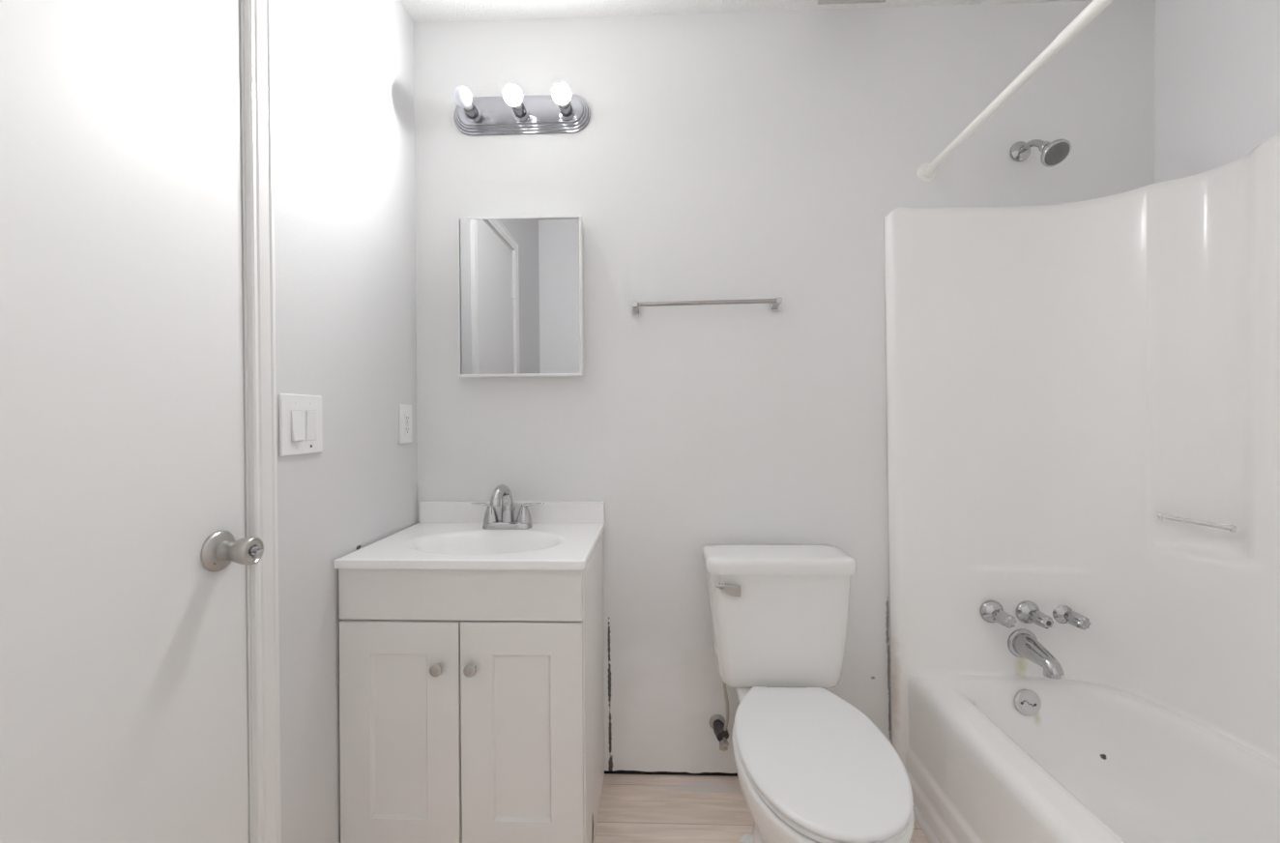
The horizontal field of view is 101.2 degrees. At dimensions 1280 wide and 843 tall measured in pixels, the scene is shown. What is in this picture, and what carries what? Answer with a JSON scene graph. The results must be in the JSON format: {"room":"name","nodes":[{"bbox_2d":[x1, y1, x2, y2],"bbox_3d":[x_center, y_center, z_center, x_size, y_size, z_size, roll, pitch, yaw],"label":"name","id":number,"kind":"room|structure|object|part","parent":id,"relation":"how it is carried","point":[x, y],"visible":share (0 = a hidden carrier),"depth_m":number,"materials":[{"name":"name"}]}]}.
{"room":"bathroom","nodes":[
{"label":"bathroom","id":0,"kind":"room"},
{"bbox_2d":[271,0,417,842],"bbox_3d":[-0.811,-0.065,0.752,0.100,2.440,2.130,0,0,2],"label":"wall","id":1,"kind":"structure","parent":0,"point":[343,96],"depth_m":1.28,"materials":[{"name":"paint"}]},
{"bbox_2d":[0,0,263,842],"bbox_3d":[-0.742,0.130,0.710,0.112,2.034,0.582,0,0,2],"label":"door","id":2,"kind":"structure","parent":1,"relation":"in","point":[126,551],"depth_m":0.77,"materials":[{"name":"white wood"}]},
{"bbox_3d":[-0.720,0.231,0.939,0.068,0.072,0.072,0,0,2],"label":"knob","id":3,"kind":"part","parent":2,"relation":"part of","materials":[{"name":"silver metal"}]},
{"bbox_2d":[238,0,253,842],"bbox_3d":[-0.812,0.123,0.716,0.100,2.064,0.618,0,0,2],"label":"trim","id":4,"kind":"structure","parent":1,"relation":"attached to","point":[241,2],"depth_m":1.00,"materials":[{"name":"white wood"}]},
{"bbox_2d":[243,0,281,842],"bbox_3d":[-0.754,0.101,0.714,0.016,2.108,0.706,0,0,2],"label":"trim","id":5,"kind":"structure","parent":1,"relation":"attached to","point":[257,14],"depth_m":1.03,"materials":[{"name":"white wood"}]},
{"bbox_2d":[278,393,322,456],"bbox_3d":[-0.740,0.006,1.157,0.013,0.132,0.136,0,0,2],"label":"light switch","id":6,"kind":"object","parent":1,"relation":"attached to","point":[301,421],"visible":1,"depth_m":1.14,"materials":[{"name":"white plastic"}]},
{"bbox_2d":[398,404,411,443],"bbox_3d":[-0.725,0.008,1.631,0.009,0.120,0.078,0,0,2],"label":"wall outlet","id":7,"kind":"object","parent":1,"relation":"attached to","point":[404,411],"visible":1,"depth_m":1.62,"materials":[{"name":"white plastic"}]},
{"bbox_2d":[404,412,409,435],"bbox_3d":[-0.724,0.008,1.631,0.004,0.068,0.034,0,0,2],"label":"receptacle","id":8,"kind":"object","parent":7,"relation":"attached to","point":[406,415],"depth_m":1.63,"materials":[{"name":"white plastic"}]},
{"bbox_2d":[400,0,1093,22],"bbox_3d":[0.394,-1.331,0.699,2.524,0.080,2.130,0,0,2],"label":"ceiling","id":9,"kind":"structure","parent":0,"point":[419,11],"depth_m":1.64,"materials":[{"name":"white paint"}]},
{"bbox_2d":[817,0,886,4],"bbox_3d":[0.648,-1.293,1.516,0.206,0.012,0.211,0,0,2],"label":"ceiling vent","id":10,"kind":"object","parent":9,"relation":"in","point":[820,2],"visible":1,"depth_m":1.61,"materials":[{"name":"grey"}]},
{"bbox_2d":[593,773,930,842],"bbox_3d":[0.406,1.179,0.720,2.524,0.060,2.130,0,0,2],"label":"floor","id":11,"kind":"structure","parent":0,"point":[634,808],"depth_m":1.54,"materials":[{"name":"brown wood"}]},
{"bbox_2d":[338,534,604,842],"bbox_3d":[-0.426,0.749,1.476,0.601,0.797,0.462,0,0,2],"label":"vanity cabinet","id":12,"kind":"object","parent":11,"relation":"on","point":[471,701],"visible":0.94,"depth_m":1.27,"materials":[{"name":"paint"}]},
{"bbox_3d":[-0.585,0.766,1.287,0.296,0.558,0.020,0,0,2],"label":"door","id":13,"kind":"part","parent":12,"relation":"part of","materials":[{"name":"paint"}]},
{"bbox_3d":[-0.486,0.592,1.258,0.030,0.030,0.026,0,0,2],"label":"knob","id":14,"kind":"part","parent":12,"relation":"part of","materials":[{"name":"silver metal"}]},
{"bbox_3d":[-0.436,0.418,1.278,0.594,0.125,0.020,0,0,2],"label":"false drawer","id":15,"kind":"part","parent":12,"relation":"part of","materials":[{"name":"paint"}]},
{"bbox_2d":[333,500,605,569],"bbox_3d":[-0.423,0.364,1.478,0.603,0.207,0.460,0,0,2],"label":"sink","id":16,"kind":"object","parent":12,"relation":"in","point":[449,535],"visible":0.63,"depth_m":1.53,"materials":[{"name":"white ceramic"}]},
{"bbox_2d":[470,484,544,529],"bbox_3d":[-0.405,0.256,1.611,0.172,0.140,0.160,-1,1,-40],"label":"sink faucet","id":17,"kind":"object","parent":16,"relation":"on","point":[502,492],"visible":1,"depth_m":1.60,"materials":[{"name":"silver metal"}]},
{"bbox_3d":[-0.483,0.257,1.617,0.072,0.015,0.015,0,0,2],"label":"lever","id":18,"kind":"part","parent":17,"relation":"part of","materials":[{"name":"silver metal"}]},
{"bbox_3d":[-0.458,0.282,1.616,0.047,0.052,0.047,0,0,2],"label":"handle","id":19,"kind":"part","parent":17,"relation":"part of","materials":[{"name":"silver metal"}]},
{"bbox_3d":[-0.410,0.248,1.567,0.042,0.123,0.133,0,0,2],"label":"spout","id":20,"kind":"part","parent":17,"relation":"part of","materials":[{"name":"silver metal"}]},
{"bbox_3d":[-0.356,0.282,1.613,0.047,0.052,0.047,0,0,2],"label":"handle","id":21,"kind":"part","parent":17,"relation":"part of","materials":[{"name":"silver metal"}]},
{"bbox_3d":[-0.330,0.257,1.611,0.072,0.015,0.015,0,0,2],"label":"lever","id":22,"kind":"part","parent":17,"relation":"part of","materials":[{"name":"silver metal"}]},
{"bbox_3d":[-0.404,0.592,1.256,0.030,0.030,0.026,0,0,2],"label":"knob","id":23,"kind":"part","parent":12,"relation":"part of","materials":[{"name":"silver metal"}]},
{"bbox_3d":[-0.285,0.764,1.276,0.296,0.558,0.020,0,0,2],"label":"door","id":24,"kind":"part","parent":12,"relation":"part of","materials":[{"name":"paint"}]},
{"bbox_3d":[-0.134,0.747,1.489,0.016,0.797,0.416,0,0,2],"label":"panel","id":25,"kind":"part","parent":12,"relation":"part of","materials":[{"name":"laminate"}]},
{"bbox_2d":[702,543,914,842],"bbox_3d":[0.394,0.765,1.294,0.421,0.758,0.736,0,0,2],"label":"toilet","id":26,"kind":"object","parent":11,"relation":"on","point":[811,767],"visible":1,"depth_m":1.35,"materials":[{"name":"white ceramic"}]},
{"bbox_3d":[0.403,0.592,1.559,0.398,0.332,0.183,0,0,2],"label":"tank","id":27,"kind":"part","parent":26,"relation":"part of","materials":[{"name":"white ceramic"}]},
{"bbox_3d":[0.402,0.405,1.556,0.421,0.042,0.206,0,0,2],"label":"tank lid","id":28,"kind":"part","parent":26,"relation":"part of","materials":[{"name":"white ceramic"}]},
{"bbox_3d":[0.401,0.954,1.238,0.360,0.382,0.621,0,0,2],"label":"bowl","id":29,"kind":"part","parent":26,"relation":"part of","materials":[{"name":"white ceramic"}]},
{"bbox_3d":[0.399,0.755,1.192,0.347,0.012,0.519,0,0,2],"label":"seat","id":30,"kind":"part","parent":26,"relation":"part of","materials":[{"name":"white plastic"}]},
{"bbox_3d":[0.399,0.739,1.191,0.351,0.016,0.523,0,0,2],"label":"lid","id":31,"kind":"part","parent":26,"relation":"part of","materials":[{"name":"white plastic"}]},
{"bbox_2d":[882,133,1279,842],"bbox_3d":[1.155,0.244,0.893,0.827,1.800,1.513,0,0,2],"label":"shower","id":32,"kind":"object","parent":11,"relation":"on","point":[1063,378],"visible":0.99,"depth_m":1.51,"materials":[{"name":"white plastic"}]},
{"bbox_2d":[979,600,1016,628],"bbox_3d":[1.071,0.580,1.560,0.070,0.070,0.091,0,0,2],"label":"tap","id":33,"kind":"object","parent":32,"relation":"attached to","point":[991,611],"visible":1,"depth_m":1.58,"materials":[{"name":"silver metal"}]},
{"bbox_3d":[1.071,0.580,1.552,0.042,0.042,0.072,0,0,2],"label":"handle","id":34,"kind":"part","parent":33,"relation":"part of","materials":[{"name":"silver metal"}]},
{"bbox_2d":[1014,689,1041,716],"bbox_3d":[1.138,0.826,1.546,0.075,0.075,0.019,0,0,2],"label":"overflow plate","id":35,"kind":"object","parent":32,"relation":"attached to","point":[1027,702],"visible":1,"depth_m":1.54,"materials":[{"name":"silver metal"}]},
{"bbox_2d":[1015,600,1053,629],"bbox_3d":[1.177,0.580,1.556,0.070,0.070,0.091,0,0,2],"label":"tap","id":36,"kind":"object","parent":32,"relation":"attached to","point":[1027,611],"visible":1,"depth_m":1.58,"materials":[{"name":"silver metal"}]},
{"bbox_3d":[1.177,0.580,1.548,0.042,0.042,0.072,0,0,2],"label":"handle","id":37,"kind":"part","parent":36,"relation":"part of","materials":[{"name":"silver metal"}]},
{"bbox_2d":[1007,628,1064,679],"bbox_3d":[1.163,0.677,1.531,0.091,0.091,0.158,0,0,2],"label":"tub spout","id":38,"kind":"object","parent":32,"relation":"attached to","point":[1022,643],"visible":1,"depth_m":1.53,"materials":[{"name":"silver metal"}]},
{"bbox_2d":[1052,605,1091,630],"bbox_3d":[1.281,0.582,1.553,0.070,0.070,0.091,0,0,2],"label":"tap","id":39,"kind":"object","parent":32,"relation":"attached to","point":[1062,614],"visible":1,"depth_m":1.55,"materials":[{"name":"silver metal"}]},
{"bbox_3d":[1.281,0.582,1.545,0.042,0.042,0.072,0,0,2],"label":"handle","id":40,"kind":"part","parent":39,"relation":"part of","materials":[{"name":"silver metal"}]},
{"bbox_2d":[920,673,1279,842],"bbox_3d":[1.161,0.926,0.896,0.648,0.288,1.470,0,0,2],"label":"tub","id":41,"kind":"object","parent":32,"relation":"in","point":[1114,762],"depth_m":1.39,"materials":[{"name":"white ceramic"}]},
{"bbox_2d":[1157,513,1237,532],"bbox_3d":[1.442,0.261,1.366,0.017,0.020,0.159,0,0,-10],"label":"bar","id":42,"kind":"object","parent":32,"relation":"attached to","point":[1232,528],"visible":1,"depth_m":1.35,"materials":[{"name":"white plastic"}]},
{"bbox_2d":[413,0,1155,773],"bbox_3d":[0.435,-0.084,1.724,2.524,2.430,0.100,0,0,2],"label":"wall","id":43,"kind":"structure","parent":0,"point":[740,155],"depth_m":1.68,"materials":[{"name":"paint"}]},
{"bbox_2d":[419,500,604,523],"bbox_3d":[-0.414,0.292,1.696,0.598,0.068,0.020,0,0,2],"label":"backsplash","id":44,"kind":"structure","parent":43,"relation":"attached to","point":[430,511],"depth_m":1.69,"materials":[{"name":"white stone"}]},
{"bbox_2d":[457,214,583,377],"bbox_3d":[-0.371,-0.388,1.662,0.385,0.494,0.074,0,0,2],"label":"medicine cabinet","id":45,"kind":"object","parent":43,"relation":"attached to","point":[521,277],"visible":1,"depth_m":1.63,"materials":[{"name":"white metal"}]},
{"bbox_2d":[452,83,590,135],"bbox_3d":[-0.382,-0.986,1.622,0.445,0.122,0.144,0,0,2],"label":"vanity light","id":46,"kind":"object","parent":43,"relation":"attached to","point":[561,111],"visible":1,"depth_m":1.67,"materials":[{"name":"silver metal"}]},
{"bbox_3d":[-0.535,-0.978,1.574,0.057,0.057,0.038,0,0,2],"label":"globe","id":47,"kind":"part","parent":46,"relation":"part of","materials":[{"name":"white glass"}]},
{"bbox_3d":[-0.534,-0.979,1.616,0.054,0.054,0.048,0,0,2],"label":"bulb","id":48,"kind":"part","parent":46,"relation":"part of","materials":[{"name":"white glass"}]},
{"bbox_2d":[462,101,481,122],"bbox_3d":[-0.532,-0.979,1.653,0.055,0.055,0.046,0,0,2],"label":"socket","id":49,"kind":"object","parent":46,"relation":"attached to","point":[473,114],"depth_m":1.67,"materials":[{"name":"silver metal"}]},
{"bbox_3d":[-0.382,-0.979,1.569,0.057,0.057,0.038,0,0,2],"label":"globe","id":50,"kind":"part","parent":46,"relation":"part of","materials":[{"name":"white glass"}]},
{"bbox_3d":[-0.380,-0.980,1.611,0.054,0.054,0.048,0,0,2],"label":"bulb","id":51,"kind":"part","parent":46,"relation":"part of","materials":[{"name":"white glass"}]},
{"bbox_2d":[511,101,529,121],"bbox_3d":[-0.379,-0.980,1.647,0.055,0.055,0.046,0,0,2],"label":"socket","id":52,"kind":"object","parent":46,"relation":"attached to","point":[521,113],"depth_m":1.67,"materials":[{"name":"silver metal"}]},
{"bbox_3d":[-0.235,-0.980,1.564,0.057,0.057,0.038,0,0,2],"label":"globe","id":53,"kind":"part","parent":46,"relation":"part of","materials":[{"name":"white glass"}]},
{"bbox_3d":[-0.234,-0.980,1.605,0.054,0.054,0.048,0,0,2],"label":"bulb","id":54,"kind":"part","parent":46,"relation":"part of","materials":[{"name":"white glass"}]},
{"bbox_2d":[557,101,575,120],"bbox_3d":[-0.233,-0.981,1.642,0.055,0.055,0.046,0,0,2],"label":"socket","id":55,"kind":"object","parent":46,"relation":"attached to","point":[567,112],"depth_m":1.66,"materials":[{"name":"silver metal"}]},
{"bbox_2d":[604,770,737,776],"bbox_3d":[0.440,1.131,1.701,2.324,0.020,0.026,0,0,2],"label":"trim","id":56,"kind":"structure","parent":43,"relation":"attached to","point":[605,771],"depth_m":1.70,"materials":[{"name":"black"}]},
{"bbox_2d":[632,297,782,314],"bbox_3d":[0.205,-0.361,1.645,0.464,0.036,0.068,0,0,2],"label":"towel bar","id":57,"kind":"object","parent":43,"relation":"attached to","point":[775,303],"visible":1,"depth_m":1.61,"materials":[{"name":"silver metal"}]},
{"bbox_2d":[708,681,728,751],"bbox_3d":[0.259,0.885,1.636,0.051,0.271,0.120,0,1,-12],"label":"shutoff valve","id":58,"kind":"object","parent":43,"relation":"attached to","point":[717,722],"visible":0.87,"depth_m":1.63,"materials":[{"name":"grey metal"}]},
{"bbox_3d":[0.260,0.989,1.618,0.026,0.025,0.028,0,0,2],"label":"valve handle","id":59,"kind":"part","parent":58,"relation":"part of","materials":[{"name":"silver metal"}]},
{"bbox_2d":[912,803,939,842],"bbox_3d":[0.775,1.137,0.897,0.017,0.017,1.450,0,0,2],"label":"trim","id":60,"kind":"structure","parent":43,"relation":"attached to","point":[932,838],"depth_m":1.47,"materials":[{"name":"white"}]},
{"bbox_2d":[917,0,1113,181],"bbox_3d":[0.873,-0.797,0.894,0.058,0.103,1.515,0,0,2],"label":"shower curtain rod","id":61,"kind":"object","parent":43,"relation":"attached to","point":[926,172],"visible":1,"depth_m":1.21,"materials":[{"name":"white metal"}]},
{"bbox_2d":[1009,138,1071,167],"bbox_3d":[1.187,-0.804,1.555,0.074,0.135,0.171,0,0,2],"label":"shower fixture","id":62,"kind":"object","parent":43,"relation":"attached to","point":[1053,153],"visible":1,"depth_m":1.51,"materials":[{"name":"silver metal"}]},
{"bbox_3d":[1.184,-0.824,1.583,0.020,0.054,0.107,0,0,2],"label":"arm","id":63,"kind":"part","parent":62,"relation":"part of","materials":[{"name":"silver metal"}]},
{"bbox_2d":[1154,0,1279,183],"bbox_3d":[1.611,-0.076,0.667,0.100,2.440,2.130,0,0,2],"label":"wall","id":64,"kind":"structure","parent":0,"point":[1217,62],"depth_m":1.46,"materials":[{"name":"white paint"}]}
]}

